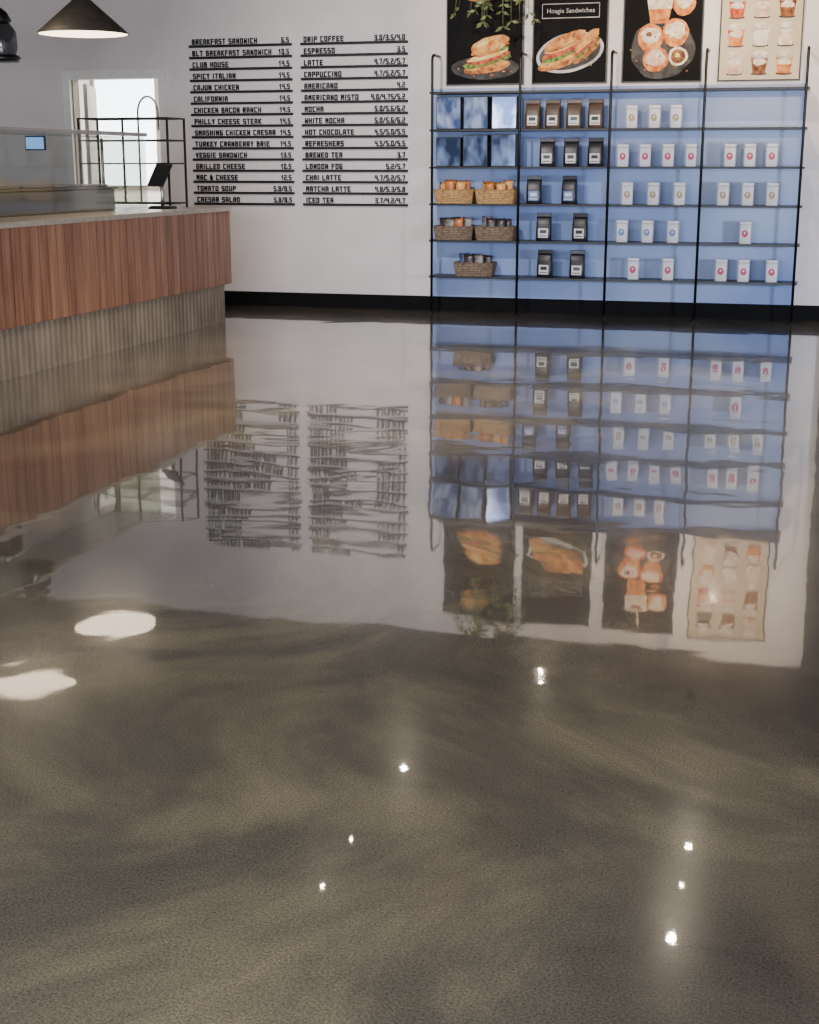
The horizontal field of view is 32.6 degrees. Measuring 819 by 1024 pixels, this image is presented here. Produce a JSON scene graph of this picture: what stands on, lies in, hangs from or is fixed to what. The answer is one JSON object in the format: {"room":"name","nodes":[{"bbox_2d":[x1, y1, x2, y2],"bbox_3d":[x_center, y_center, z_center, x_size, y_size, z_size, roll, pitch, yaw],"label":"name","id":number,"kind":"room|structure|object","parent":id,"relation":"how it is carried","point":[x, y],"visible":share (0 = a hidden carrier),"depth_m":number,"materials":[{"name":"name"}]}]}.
{"room":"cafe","nodes":[
{"label":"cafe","id":0,"kind":"room"},
{"bbox_2d":[78,80,160,201],"bbox_3d":[-2.871,-4.129,16.061,5.550,3.000,3.900,4,14,15],"label":"wall","id":1,"kind":"structure","parent":0,"point":[133,195],"depth_m":18.17,"materials":[{"name":"white paint"}]},
{"bbox_2d":[83,84,98,183],"bbox_3d":[-3.294,-3.383,14.793,0.095,2.140,0.900,-2,14,-6],"label":"door","id":2,"kind":"structure","parent":1,"relation":"in","point":[89,92],"depth_m":14.39,"materials":[{"name":"grey paint"}]},
{"bbox_2d":[95,79,156,184],"bbox_3d":[-3.631,-4.928,18.040,0.850,1.400,0.020,4,14,15],"label":"window","id":3,"kind":"structure","parent":1,"relation":"in","point":[115,98],"depth_m":18.02,"materials":[{"name":"white"}]},
{"bbox_2d":[0,305,818,1023],"bbox_3d":[-0.574,-0.401,7.553,14.500,0.150,20.400,4,14,15],"label":"floor","id":4,"kind":"structure","parent":0,"point":[357,665],"depth_m":3.80,"materials":[{"name":"concrete"}]},
{"bbox_2d":[0,206,231,380],"bbox_3d":[-3.189,-1.369,9.071,1.285,1.000,7.520,4,14,15],"label":"counter","id":5,"kind":"object","parent":4,"relation":"on","point":[76,286],"depth_m":10.22,"materials":[{"name":"brown wood"}]},
{"bbox_2d":[0,184,117,216],"bbox_3d":[-2.825,-2.350,10.525,0.440,0.205,1.890,4,14,15],"label":"well","id":6,"kind":"object","parent":5,"relation":"on","point":[15,200],"visible":1,"depth_m":10.46,"materials":[{"name":"metal"}]},
{"bbox_2d":[0,131,138,137],"bbox_3d":[-3.146,-2.438,8.912,0.412,0.008,5.700,4,14,15],"label":"glass shelf","id":7,"kind":"object","parent":5,"relation":"attached to","point":[88,134],"depth_m":10.66,"materials":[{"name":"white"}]},
{"bbox_2d":[0,126,146,183],"bbox_3d":[-3.134,-2.176,8.978,0.434,0.610,5.710,4,14,15],"label":"guard","id":8,"kind":"object","parent":5,"relation":"on","point":[10,130],"visible":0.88,"depth_m":10.64,"materials":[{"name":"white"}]},
{"bbox_2d":[0,206,231,228],"bbox_3d":[-3.189,-1.837,8.955,1.285,0.037,7.520,4,14,15],"label":"countertop","id":9,"kind":"structure","parent":5,"relation":"on","point":[120,212],"depth_m":10.31,"materials":[{"name":"stone"}]},
{"bbox_2d":[77,117,187,206],"bbox_3d":[-2.374,-2.998,12.027,0.836,0.743,0.356,4,14,15],"label":"wire rack","id":10,"kind":"object","parent":5,"relation":"on","point":[167,140],"visible":0.88,"depth_m":11.93,"materials":[{"name":"black metal"}]},
{"bbox_2d":[147,164,176,208],"bbox_3d":[-2.065,-2.708,11.649,0.314,0.360,0.212,11,17,37],"label":"payment terminal","id":11,"kind":"object","parent":5,"relation":"on","point":[160,173],"visible":0.99,"depth_m":11.62,"materials":[{"name":"black plastic"}]},
{"bbox_2d":[115,204,160,205],"bbox_3d":[-3.029,-3.220,16.759,1.800,0.900,0.700,4,14,15],"label":"table","id":12,"kind":"object","parent":4,"relation":"on","point":[115,204],"visible":0.02,"depth_m":16.66,"materials":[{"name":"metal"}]},
{"bbox_2d":[137,95,159,201],"bbox_3d":[-3.088,-4.295,16.618,0.286,1.252,0.026,4,14,15],"label":"faucet","id":13,"kind":"object","parent":12,"relation":"on","point":[146,96],"visible":1,"depth_m":16.57,"materials":[{"name":"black metal"}]},
{"bbox_2d":[428,46,810,323],"bbox_3d":[1.815,-2.924,12.582,3.330,2.332,0.316,4,14,15],"label":"shelving unit","id":14,"kind":"object","parent":4,"relation":"on","point":[806,87],"visible":1,"depth_m":12.48,"materials":[{"name":"black metal"}]},
{"bbox_2d":[436,137,462,166],"bbox_3d":[0.372,-3.308,12.870,0.230,0.258,0.142,4,14,15],"label":"gift box","id":15,"kind":"object","parent":14,"relation":"on","point":[449,150],"visible":0.91,"depth_m":12.80,"materials":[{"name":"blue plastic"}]},
{"bbox_2d":[436,97,463,128],"bbox_3d":[0.372,-3.642,12.788,0.230,0.285,0.142,4,14,14],"label":"gift box","id":16,"kind":"object","parent":14,"relation":"on","point":[449,110],"visible":0.88,"depth_m":12.72,"materials":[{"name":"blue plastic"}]},
{"bbox_2d":[434,189,475,203],"bbox_3d":[0.426,-2.926,12.972,0.385,0.128,0.230,4,14,15],"label":"wicker basket","id":17,"kind":"object","parent":14,"relation":"on","point":[454,196],"visible":0.92,"depth_m":12.87,"materials":[{"name":"wicker"}]},
{"bbox_2d":[445,180,454,188],"bbox_3d":[0.371,-2.971,12.934,0.103,0.197,0.035,2,14,9],"label":"snack packet","id":18,"kind":"object","parent":17,"relation":"in","point":[449,184],"visible":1,"depth_m":12.91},
{"bbox_2d":[433,225,476,239],"bbox_3d":[0.426,-2.606,13.051,0.385,0.128,0.230,4,14,15],"label":"wicker basket","id":19,"kind":"object","parent":14,"relation":"on","point":[441,232],"visible":0.93,"depth_m":12.96,"materials":[{"name":"wicker"}]},
{"bbox_2d":[463,217,472,225],"bbox_3d":[0.538,-2.652,13.042,0.108,0.189,0.035,5,15,18],"label":"snack packet","id":20,"kind":"object","parent":19,"relation":"in","point":[467,221],"visible":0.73,"depth_m":13.02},
{"bbox_2d":[453,261,496,276],"bbox_3d":[0.614,-2.273,13.080,0.385,0.128,0.230,4,14,15],"label":"wicker basket","id":21,"kind":"object","parent":14,"relation":"on","point":[461,268],"visible":0.99,"depth_m":12.98,"materials":[{"name":"wicker"}]},
{"bbox_2d":[464,254,473,262],"bbox_3d":[0.553,-2.312,13.053,0.101,0.181,0.037,3,14,12],"label":"snack packet","id":22,"kind":"object","parent":21,"relation":"in","point":[469,258],"visible":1,"depth_m":13.03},
{"bbox_2d":[463,135,490,166],"bbox_3d":[0.618,-3.303,12.801,0.230,0.281,0.142,4,15,17],"label":"gift box","id":23,"kind":"object","parent":14,"relation":"on","point":[476,148],"visible":0.96,"depth_m":12.74,"materials":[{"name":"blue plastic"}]},
{"bbox_2d":[463,96,491,128],"bbox_3d":[0.618,-3.625,12.721,0.230,0.285,0.142,4,15,17],"label":"gift box","id":24,"kind":"object","parent":14,"relation":"on","point":[477,110],"visible":0.91,"depth_m":12.66,"materials":[{"name":"blue cardboard"}]},
{"bbox_2d":[474,225,515,240],"bbox_3d":[0.802,-2.581,12.950,0.385,0.128,0.230,4,14,15],"label":"wicker basket","id":25,"kind":"object","parent":14,"relation":"on","point":[492,233],"visible":0.92,"depth_m":12.85,"materials":[{"name":"wicker"}]},
{"bbox_2d":[475,189,516,203],"bbox_3d":[0.802,-2.901,12.870,0.385,0.128,0.230,4,14,15],"label":"wicker basket","id":26,"kind":"object","parent":14,"relation":"on","point":[482,196],"visible":0.97,"depth_m":12.77,"materials":[{"name":"wicker"}]},
{"bbox_2d":[491,134,517,166],"bbox_3d":[0.868,-3.288,12.733,0.230,0.284,0.142,4,14,16],"label":"gift box","id":27,"kind":"object","parent":14,"relation":"on","point":[504,147],"visible":0.9,"depth_m":12.67,"materials":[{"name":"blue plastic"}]},
{"bbox_2d":[491,96,518,128],"bbox_3d":[0.868,-3.608,12.653,0.230,0.285,0.142,3,14,14],"label":"gift box","id":28,"kind":"object","parent":14,"relation":"on","point":[504,108],"visible":0.88,"depth_m":12.59,"materials":[{"name":"blue cardboard"}]},
{"bbox_2d":[525,100,540,128],"bbox_3d":[1.111,-3.572,12.581,0.138,0.250,0.085,4,15,17],"label":"coffee bag","id":29,"kind":"object","parent":14,"relation":"on","point":[533,107],"visible":1,"depth_m":12.55,"materials":[{"name":"paper"}]},
{"bbox_2d":[526,176,541,203],"bbox_3d":[1.135,-2.930,12.734,0.138,0.250,0.085,4,14,15],"label":"coffee bag","id":30,"kind":"object","parent":14,"relation":"on","point":[534,183],"visible":1,"depth_m":12.70,"materials":[{"name":"black plastic"}]},
{"bbox_2d":[536,213,551,240],"bbox_3d":[1.228,-2.604,12.787,0.138,0.250,0.085,4,14,16],"label":"coffee bag","id":31,"kind":"object","parent":14,"relation":"on","point":[544,220],"visible":1,"depth_m":12.76,"materials":[{"name":"black plastic"}]},
{"bbox_2d":[537,250,552,277],"bbox_3d":[1.244,-2.282,12.863,0.138,0.250,0.085,5,15,21],"label":"coffee bag","id":32,"kind":"object","parent":14,"relation":"on","point":[545,260],"visible":1,"depth_m":12.84,"materials":[{"name":"black plastic"}]},
{"bbox_2d":[539,138,554,166],"bbox_3d":[1.244,-3.243,12.625,0.138,0.250,0.085,4,14,15],"label":"coffee bag","id":33,"kind":"object","parent":14,"relation":"on","point":[547,145],"visible":1,"depth_m":12.60,"materials":[{"name":"black plastic"}]},
{"bbox_2d":[545,100,560,128],"bbox_3d":[1.287,-3.561,12.534,0.138,0.250,0.085,5,15,20],"label":"coffee bag","id":34,"kind":"object","parent":14,"relation":"on","point":[553,107],"visible":1,"depth_m":12.50,"materials":[{"name":"paper"}]},
{"bbox_2d":[561,176,577,203],"bbox_3d":[1.447,-2.909,12.649,0.138,0.250,0.085,6,15,21],"label":"coffee bag","id":35,"kind":"object","parent":14,"relation":"on","point":[569,195],"visible":1,"depth_m":12.62,"materials":[{"name":"black plastic"}]},
{"bbox_2d":[563,138,579,166],"bbox_3d":[1.455,-3.229,12.568,0.138,0.250,0.085,4,15,17],"label":"coffee bag","id":36,"kind":"object","parent":14,"relation":"on","point":[571,145],"visible":1,"depth_m":12.54,"materials":[{"name":"black plastic"}]},
{"bbox_2d":[566,99,581,127],"bbox_3d":[1.470,-3.548,12.484,0.138,0.250,0.085,3,14,13],"label":"coffee bag","id":37,"kind":"object","parent":14,"relation":"on","point":[574,111],"visible":1,"depth_m":12.45,"materials":[{"name":"paper"}]},
{"bbox_2d":[569,250,584,277],"bbox_3d":[1.533,-2.263,12.784,0.138,0.250,0.085,4,14,16],"label":"coffee bag","id":38,"kind":"object","parent":14,"relation":"on","point":[577,257],"visible":1,"depth_m":12.75,"materials":[{"name":"black plastic"}]},
{"bbox_2d":[572,213,587,241],"bbox_3d":[1.548,-2.582,12.701,0.138,0.250,0.085,5,15,21],"label":"coffee bag","id":39,"kind":"object","parent":14,"relation":"on","point":[580,220],"visible":1,"depth_m":12.67,"materials":[{"name":"black plastic"}]},
{"bbox_2d":[587,138,603,166],"bbox_3d":[1.665,-3.215,12.511,0.138,0.250,0.085,5,15,21],"label":"coffee bag","id":40,"kind":"object","parent":14,"relation":"on","point":[596,145],"visible":1,"depth_m":12.48,"materials":[{"name":"black plastic"}]},
{"bbox_2d":[588,99,603,127],"bbox_3d":[1.657,-3.536,12.433,0.138,0.250,0.085,5,15,21],"label":"coffee bag","id":41,"kind":"object","parent":14,"relation":"on","point":[596,106],"visible":1,"depth_m":12.40,"materials":[{"name":"paper"}]},
{"bbox_2d":[616,220,628,241],"bbox_3d":[1.915,-2.531,12.609,0.104,0.194,0.081,5,15,18],"label":"coffee bag","id":42,"kind":"object","parent":14,"relation":"on","point":[621,225],"visible":1,"depth_m":12.57,"materials":[{"name":"paper"}]},
{"bbox_2d":[617,144,629,166],"bbox_3d":[1.900,-3.172,12.455,0.104,0.194,0.081,3,14,13],"label":"coffee bag","id":43,"kind":"object","parent":14,"relation":"on","point":[622,149],"visible":1,"depth_m":12.42,"materials":[{"name":"paper"}]},
{"bbox_2d":[621,182,632,204],"bbox_3d":[1.946,-2.849,12.521,0.104,0.194,0.081,2,14,9],"label":"coffee bag","id":44,"kind":"object","parent":14,"relation":"on","point":[627,187],"visible":1,"depth_m":12.49,"materials":[{"name":"paper"}]},
{"bbox_2d":[625,105,637,127],"bbox_3d":[1.962,-3.489,12.359,0.104,0.194,0.081,3,14,11],"label":"coffee bag","id":45,"kind":"object","parent":14,"relation":"on","point":[631,110],"visible":1,"depth_m":12.32,"materials":[{"name":"paper"}]},
{"bbox_2d":[627,257,639,279],"bbox_3d":[2.024,-2.203,12.659,0.104,0.194,0.081,5,15,18],"label":"coffee bag","id":46,"kind":"object","parent":14,"relation":"on","point":[633,265],"visible":1,"depth_m":12.63,"materials":[{"name":"paper"}]},
{"bbox_2d":[639,144,650,166],"bbox_3d":[2.087,-3.160,12.404,0.104,0.194,0.081,2,14,9],"label":"coffee bag","id":47,"kind":"object","parent":14,"relation":"on","point":[644,149],"visible":1,"depth_m":12.37,"materials":[{"name":"paper"}]},
{"bbox_2d":[641,220,653,242],"bbox_3d":[2.134,-2.516,12.550,0.104,0.194,0.081,5,15,20],"label":"coffee bag","id":48,"kind":"object","parent":14,"relation":"on","point":[647,230],"visible":1,"depth_m":12.52,"materials":[{"name":"paper"}]},
{"bbox_2d":[647,182,659,204],"bbox_3d":[2.173,-2.834,12.460,0.104,0.194,0.081,6,15,21],"label":"coffee bag","id":49,"kind":"object","parent":14,"relation":"on","point":[653,193],"visible":1,"depth_m":12.43,"materials":[{"name":"paper"}]},
{"bbox_2d":[648,105,661,127],"bbox_3d":[2.157,-3.475,12.306,0.104,0.194,0.081,5,15,20],"label":"coffee bag","id":50,"kind":"object","parent":14,"relation":"on","point":[654,121],"visible":1,"depth_m":12.27,"materials":[{"name":"paper"}]},
{"bbox_2d":[662,258,673,279],"bbox_3d":[2.321,-2.183,12.579,0.104,0.194,0.081,3,14,11],"label":"coffee bag","id":51,"kind":"object","parent":14,"relation":"on","point":[667,263],"visible":1,"depth_m":12.54,"materials":[{"name":"paper"}]},
{"bbox_2d":[662,144,674,166],"bbox_3d":[2.282,-3.147,12.351,0.104,0.194,0.081,4,14,14],"label":"coffee bag","id":52,"kind":"object","parent":14,"relation":"on","point":[667,149],"visible":1,"depth_m":12.32,"materials":[{"name":"paper"}]},
{"bbox_2d":[667,220,679,242],"bbox_3d":[2.352,-2.501,12.491,0.104,0.194,0.081,5,15,20],"label":"coffee bag","id":53,"kind":"object","parent":14,"relation":"on","point":[673,226],"visible":1,"depth_m":12.46,"materials":[{"name":"paper"}]},
{"bbox_2d":[670,105,682,127],"bbox_3d":[2.337,-3.463,12.257,0.104,0.194,0.081,5,15,19],"label":"coffee bag","id":54,"kind":"object","parent":14,"relation":"on","point":[676,111],"visible":1,"depth_m":12.22,"materials":[{"name":"paper"}]},
{"bbox_2d":[673,182,685,204],"bbox_3d":[2.391,-2.819,12.401,0.104,0.194,0.081,3,14,10],"label":"coffee bag","id":55,"kind":"object","parent":14,"relation":"on","point":[679,187],"visible":1,"depth_m":12.37,"materials":[{"name":"paper"}]},
{"bbox_2d":[685,144,697,166],"bbox_3d":[2.477,-3.134,12.299,0.104,0.194,0.081,4,15,17],"label":"coffee bag","id":56,"kind":"object","parent":14,"relation":"on","point":[691,153],"visible":1,"depth_m":12.26,"materials":[{"name":"paper"}]},
{"bbox_2d":[714,259,727,280],"bbox_3d":[2.773,-2.153,12.456,0.104,0.194,0.081,5,15,19],"label":"coffee bag","id":57,"kind":"object","parent":14,"relation":"on","point":[721,265],"visible":1,"depth_m":12.42,"materials":[{"name":"paper"}]},
{"bbox_2d":[717,183,729,204],"bbox_3d":[2.757,-2.795,12.302,0.104,0.194,0.081,4,15,17],"label":"coffee bag","id":58,"kind":"object","parent":14,"relation":"on","point":[723,189],"visible":1,"depth_m":12.27,"materials":[{"name":"paper"}]},
{"bbox_2d":[723,144,736,166],"bbox_3d":[2.797,-3.112,12.212,0.104,0.194,0.081,5,15,19],"label":"coffee bag","id":59,"kind":"object","parent":14,"relation":"on","point":[730,150],"visible":1,"depth_m":12.18,"materials":[{"name":"paper"}]},
{"bbox_2d":[737,259,749,281],"bbox_3d":[2.959,-2.140,12.406,0.104,0.194,0.081,3,14,13],"label":"coffee bag","id":60,"kind":"object","parent":14,"relation":"on","point":[743,264],"visible":1,"depth_m":12.37,"materials":[{"name":"paper"}]},
{"bbox_2d":[739,221,752,243],"bbox_3d":[2.959,-2.461,12.326,0.104,0.194,0.081,5,15,21],"label":"coffee bag","id":61,"kind":"object","parent":14,"relation":"on","point":[745,231],"visible":1,"depth_m":12.29,"materials":[{"name":"paper"}]},
{"bbox_2d":[741,183,754,205],"bbox_3d":[2.959,-2.781,12.247,0.104,0.194,0.081,4,14,14],"label":"coffee bag","id":62,"kind":"object","parent":14,"relation":"on","point":[747,197],"visible":1,"depth_m":12.21,"materials":[{"name":"paper"}]},
{"bbox_2d":[743,144,756,166],"bbox_3d":[2.959,-3.101,12.168,0.104,0.194,0.081,4,14,14],"label":"coffee bag","id":63,"kind":"object","parent":14,"relation":"on","point":[749,149],"visible":1,"depth_m":12.13,"materials":[{"name":"paper"}]},
{"bbox_2d":[765,143,778,166],"bbox_3d":[3.137,-3.089,12.120,0.104,0.194,0.081,3,14,13],"label":"coffee bag","id":64,"kind":"object","parent":14,"relation":"on","point":[771,160],"visible":1,"depth_m":12.08,"materials":[{"name":"paper"}]},
{"bbox_2d":[765,260,778,282],"bbox_3d":[3.193,-2.125,12.342,0.104,0.194,0.081,4,14,16],"label":"coffee bag","id":65,"kind":"object","parent":14,"relation":"on","point":[771,274],"visible":1,"depth_m":12.31,"materials":[{"name":"paper"}]},
{"bbox_2d":[766,183,779,205],"bbox_3d":[3.161,-2.768,12.192,0.104,0.194,0.081,5,15,21],"label":"coffee bag","id":66,"kind":"object","parent":14,"relation":"on","point":[772,191],"visible":1,"depth_m":12.16,"materials":[{"name":"paper"}]},
{"bbox_2d":[0,0,818,305],"bbox_3d":[1.280,-3.467,12.866,14.100,3.250,0.150,4,14,15],"label":"wall","id":67,"kind":"structure","parent":0,"point":[376,250],"depth_m":13.46,"materials":[{"name":"paint"}]},
{"bbox_2d":[25,136,45,149],"bbox_3d":[-3.782,-3.730,14.158,0.220,0.140,0.032,4,14,15],"label":"tablet","id":68,"kind":"object","parent":67,"relation":"attached to","point":[31,142],"visible":0.94,"depth_m":14.14,"materials":[{"name":"glass"}]},
{"bbox_2d":[71,80,83,183],"bbox_3d":[-2.890,-3.229,14.129,0.960,2.180,0.120,4,14,15],"label":"trim","id":69,"kind":"structure","parent":67,"relation":"attached to","point":[74,83],"depth_m":14.07,"materials":[{"name":"grey paint"}]},
{"bbox_2d":[61,69,168,204],"bbox_3d":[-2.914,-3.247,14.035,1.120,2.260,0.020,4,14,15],"label":"trim","id":70,"kind":"structure","parent":67,"relation":"attached to","point":[160,74],"depth_m":13.82,"materials":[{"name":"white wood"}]},
{"bbox_2d":[188,37,291,47],"bbox_3d":[-1.620,-4.479,13.352,1.050,0.081,0.030,4,14,15],"label":"rail","id":71,"kind":"object","parent":67,"relation":"attached to","point":[231,44],"visible":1,"depth_m":13.36,"materials":[{"name":"metal"}]},
{"bbox_2d":[189,49,291,59],"bbox_3d":[-1.620,-4.377,13.378,1.050,0.081,0.030,4,14,15],"label":"rail","id":72,"kind":"object","parent":67,"relation":"attached to","point":[250,52],"visible":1,"depth_m":13.37,"materials":[{"name":"metal"}]},
{"bbox_2d":[189,60,291,70],"bbox_3d":[-1.620,-4.274,13.403,1.050,0.080,0.030,4,14,15],"label":"rail","id":73,"kind":"object","parent":67,"relation":"attached to","point":[196,68],"visible":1,"depth_m":13.44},
{"bbox_2d":[190,84,292,93],"bbox_3d":[-1.620,-4.069,13.454,1.050,0.081,0.030,4,14,15],"label":"rail","id":74,"kind":"object","parent":67,"relation":"attached to","point":[209,87],"visible":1,"depth_m":13.48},
{"bbox_2d":[190,72,292,81],"bbox_3d":[-1.620,-4.172,13.428,1.050,0.081,0.030,4,14,15],"label":"rail","id":75,"kind":"object","parent":67,"relation":"attached to","point":[233,75],"visible":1,"depth_m":13.45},
{"bbox_2d":[191,107,292,115],"bbox_3d":[-1.620,-3.865,13.505,1.050,0.081,0.030,4,14,15],"label":"rail","id":76,"kind":"object","parent":67,"relation":"attached to","point":[252,112],"visible":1,"depth_m":13.51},
{"bbox_2d":[191,95,292,104],"bbox_3d":[-1.620,-3.967,13.479,1.050,0.081,0.030,4,14,15],"label":"rail","id":77,"kind":"object","parent":67,"relation":"attached to","point":[199,99],"visible":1,"depth_m":13.52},
{"bbox_2d":[191,118,293,126],"bbox_3d":[-1.620,-3.762,13.530,1.050,0.081,0.030,4,14,15],"label":"rail","id":78,"kind":"object","parent":67,"relation":"attached to","point":[257,123],"visible":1,"depth_m":13.51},
{"bbox_2d":[192,141,293,149],"bbox_3d":[-1.620,-3.558,13.581,1.050,0.081,0.030,4,14,15],"label":"rail","id":79,"kind":"object","parent":67,"relation":"attached to","point":[233,146],"visible":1,"depth_m":13.59,"materials":[{"name":"metal"}]},
{"bbox_2d":[192,129,293,138],"bbox_3d":[-1.620,-3.660,13.555,1.050,0.081,0.030,4,14,15],"label":"rail","id":80,"kind":"object","parent":67,"relation":"attached to","point":[204,135],"visible":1,"depth_m":13.56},
{"bbox_2d":[193,152,293,160],"bbox_3d":[-1.620,-3.455,13.606,1.050,0.081,0.030,4,14,15],"label":"rail","id":81,"kind":"object","parent":67,"relation":"attached to","point":[227,154],"visible":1,"depth_m":13.62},
{"bbox_2d":[193,164,293,171],"bbox_3d":[-1.620,-3.353,13.631,1.050,0.081,0.030,4,14,15],"label":"rail","id":82,"kind":"object","parent":67,"relation":"attached to","point":[213,169],"visible":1,"depth_m":13.66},
{"bbox_2d":[193,175,294,182],"bbox_3d":[-1.620,-3.250,13.656,1.050,0.081,0.030,4,14,15],"label":"rail","id":83,"kind":"object","parent":67,"relation":"attached to","point":[198,177],"visible":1,"depth_m":13.69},
{"bbox_2d":[194,197,294,205],"bbox_3d":[-1.620,-3.045,13.707,1.050,0.081,0.030,4,14,15],"label":"rail","id":84,"kind":"object","parent":67,"relation":"attached to","point":[198,202],"visible":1,"depth_m":13.72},
{"bbox_2d":[194,186,294,193],"bbox_3d":[-1.620,-3.148,13.682,1.050,0.081,0.030,4,14,15],"label":"rail","id":85,"kind":"object","parent":67,"relation":"attached to","point":[204,188],"visible":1,"depth_m":13.71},
{"bbox_2d":[300,34,407,44],"bbox_3d":[-0.522,-4.405,13.055,1.050,0.081,0.030,4,14,15],"label":"rail","id":86,"kind":"object","parent":67,"relation":"attached to","point":[308,38],"visible":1,"depth_m":13.06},
{"bbox_2d":[300,46,407,56],"bbox_3d":[-0.522,-4.302,13.080,1.050,0.078,0.030,4,14,15],"label":"rail","id":87,"kind":"object","parent":67,"relation":"attached to","point":[320,54],"visible":1,"depth_m":13.12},
{"bbox_2d":[300,58,407,68],"bbox_3d":[-0.522,-4.201,13.105,1.050,0.081,0.030,4,14,15],"label":"rail","id":88,"kind":"object","parent":67,"relation":"attached to","point":[399,64],"visible":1,"depth_m":13.08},
{"bbox_2d":[301,94,407,103],"bbox_3d":[-0.522,-3.893,13.181,1.050,0.081,0.030,4,14,15],"label":"rail","id":89,"kind":"object","parent":67,"relation":"attached to","point":[309,97],"visible":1,"depth_m":13.19,"materials":[{"name":"metal"}]},
{"bbox_2d":[301,70,407,79],"bbox_3d":[-0.522,-4.098,13.131,1.050,0.081,0.030,4,14,15],"label":"rail","id":90,"kind":"object","parent":67,"relation":"attached to","point":[387,76],"visible":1,"depth_m":13.13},
{"bbox_2d":[301,82,407,91],"bbox_3d":[-0.522,-3.996,13.156,1.050,0.081,0.030,4,14,15],"label":"rail","id":91,"kind":"object","parent":67,"relation":"attached to","point":[331,87],"visible":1,"depth_m":13.20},
{"bbox_2d":[301,105,407,114],"bbox_3d":[-0.522,-3.791,13.207,1.050,0.081,0.030,4,14,15],"label":"rail","id":92,"kind":"object","parent":67,"relation":"attached to","point":[319,110],"visible":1,"depth_m":13.21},
{"bbox_2d":[302,129,407,137],"bbox_3d":[-0.522,-3.586,13.258,1.050,0.081,0.030,4,14,15],"label":"rail","id":93,"kind":"object","parent":67,"relation":"attached to","point":[352,135],"visible":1,"depth_m":13.27,"materials":[{"name":"metal"}]},
{"bbox_2d":[302,152,407,160],"bbox_3d":[-0.522,-3.381,13.308,1.050,0.081,0.030,4,14,15],"label":"rail","id":94,"kind":"object","parent":67,"relation":"attached to","point":[308,157],"visible":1,"depth_m":13.34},
{"bbox_2d":[302,117,407,126],"bbox_3d":[-0.522,-3.689,13.232,1.050,0.081,0.030,4,14,15],"label":"rail","id":95,"kind":"object","parent":67,"relation":"attached to","point":[327,120],"visible":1,"depth_m":13.22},
{"bbox_2d":[302,140,407,148],"bbox_3d":[-0.522,-3.483,13.283,1.050,0.080,0.030,4,14,15],"label":"rail","id":96,"kind":"object","parent":67,"relation":"attached to","point":[397,141],"visible":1,"depth_m":13.29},
{"bbox_2d":[302,164,407,171],"bbox_3d":[-0.522,-3.279,13.334,1.050,0.081,0.030,4,14,15],"label":"rail","id":97,"kind":"object","parent":67,"relation":"attached to","point":[311,166],"visible":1,"depth_m":13.37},
{"bbox_2d":[303,186,407,194],"bbox_3d":[-0.522,-3.074,13.384,1.050,0.081,0.030,4,14,15],"label":"rail","id":98,"kind":"object","parent":67,"relation":"attached to","point":[323,188],"visible":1,"depth_m":13.40,"materials":[{"name":"metal"}]},
{"bbox_2d":[303,197,407,206],"bbox_3d":[-0.522,-2.972,13.410,1.050,0.081,0.030,4,14,15],"label":"rail","id":99,"kind":"object","parent":67,"relation":"attached to","point":[331,203],"visible":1,"depth_m":13.45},
{"bbox_2d":[303,175,407,183],"bbox_3d":[-0.522,-3.177,13.359,1.050,0.081,0.030,4,14,15],"label":"rail","id":100,"kind":"object","parent":67,"relation":"attached to","point":[388,181],"visible":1,"depth_m":13.32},
{"bbox_2d":[446,0,524,85],"bbox_3d":[0.687,-4.394,12.710,0.720,0.995,0.030,4,14,15],"label":"poster","id":101,"kind":"object","parent":67,"relation":"attached to","point":[482,55],"visible":0.99,"depth_m":12.75,"materials":[{"name":"black paper"}]},
{"bbox_2d":[224,291,818,320],"bbox_3d":[0.673,-1.974,13.313,6.310,0.135,0.030,4,14,15],"label":"baseboard","id":102,"kind":"structure","parent":67,"relation":"attached to","point":[329,300],"depth_m":13.18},
{"bbox_2d":[532,0,609,84],"bbox_3d":[1.438,-4.344,12.506,0.680,0.995,0.030,4,14,15],"label":"poster","id":103,"kind":"object","parent":67,"relation":"attached to","point":[570,41],"visible":1,"depth_m":12.54,"materials":[{"name":"black paper"}]},
{"bbox_2d":[433,83,804,304],"bbox_3d":[1.829,-2.888,12.764,3.345,1.905,0.012,4,14,15],"label":"wall panel","id":104,"kind":"object","parent":67,"relation":"attached to","point":[723,108],"depth_m":12.68,"materials":[{"name":"blue paint"}]},
{"bbox_2d":[621,0,704,82],"bbox_3d":[2.228,-4.291,12.292,0.700,0.995,0.030,4,14,15],"label":"poster","id":105,"kind":"object","parent":67,"relation":"attached to","point":[662,42],"visible":1,"depth_m":12.33,"materials":[{"name":"black paper"}]},
{"bbox_2d":[717,0,804,81],"bbox_3d":[3.037,-4.237,12.073,0.700,0.995,0.030,4,14,15],"label":"poster","id":106,"kind":"object","parent":67,"relation":"attached to","point":[760,40],"visible":1,"depth_m":12.11,"materials":[{"name":"beige paper"}]},
{"bbox_3d":[-0.912,-3.232,4.837,14.100,0.150,16.450,4,14,15],"label":"ceiling","id":107,"kind":"structure","parent":0,"visible":0},
{"bbox_2d":[0,8,20,62],"bbox_3d":[-3.437,-4.309,11.688,0.320,1.050,0.320,4,14,15],"label":"lantern lamp","id":108,"kind":"object","parent":107,"relation":"hanging from","point":[8,37],"visible":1,"depth_m":11.69,"materials":[{"name":"black metal"}]},
{"bbox_2d":[37,0,128,37],"bbox_3d":[-2.410,-3.994,10.229,0.660,0.960,0.660,4,14,15],"label":"pendant lamp","id":109,"kind":"object","parent":107,"relation":"hanging from","point":[78,18],"visible":1,"depth_m":10.17,"materials":[{"name":"black metal"}]},
{"bbox_2d":[450,0,540,31],"bbox_3d":[0.751,-4.553,12.066,0.812,0.759,0.376,4,14,15],"label":"hanging plant","id":110,"kind":"object","parent":107,"relation":"hanging from","point":[480,2],"visible":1,"depth_m":12.14,"materials":[{"name":"green plant"}]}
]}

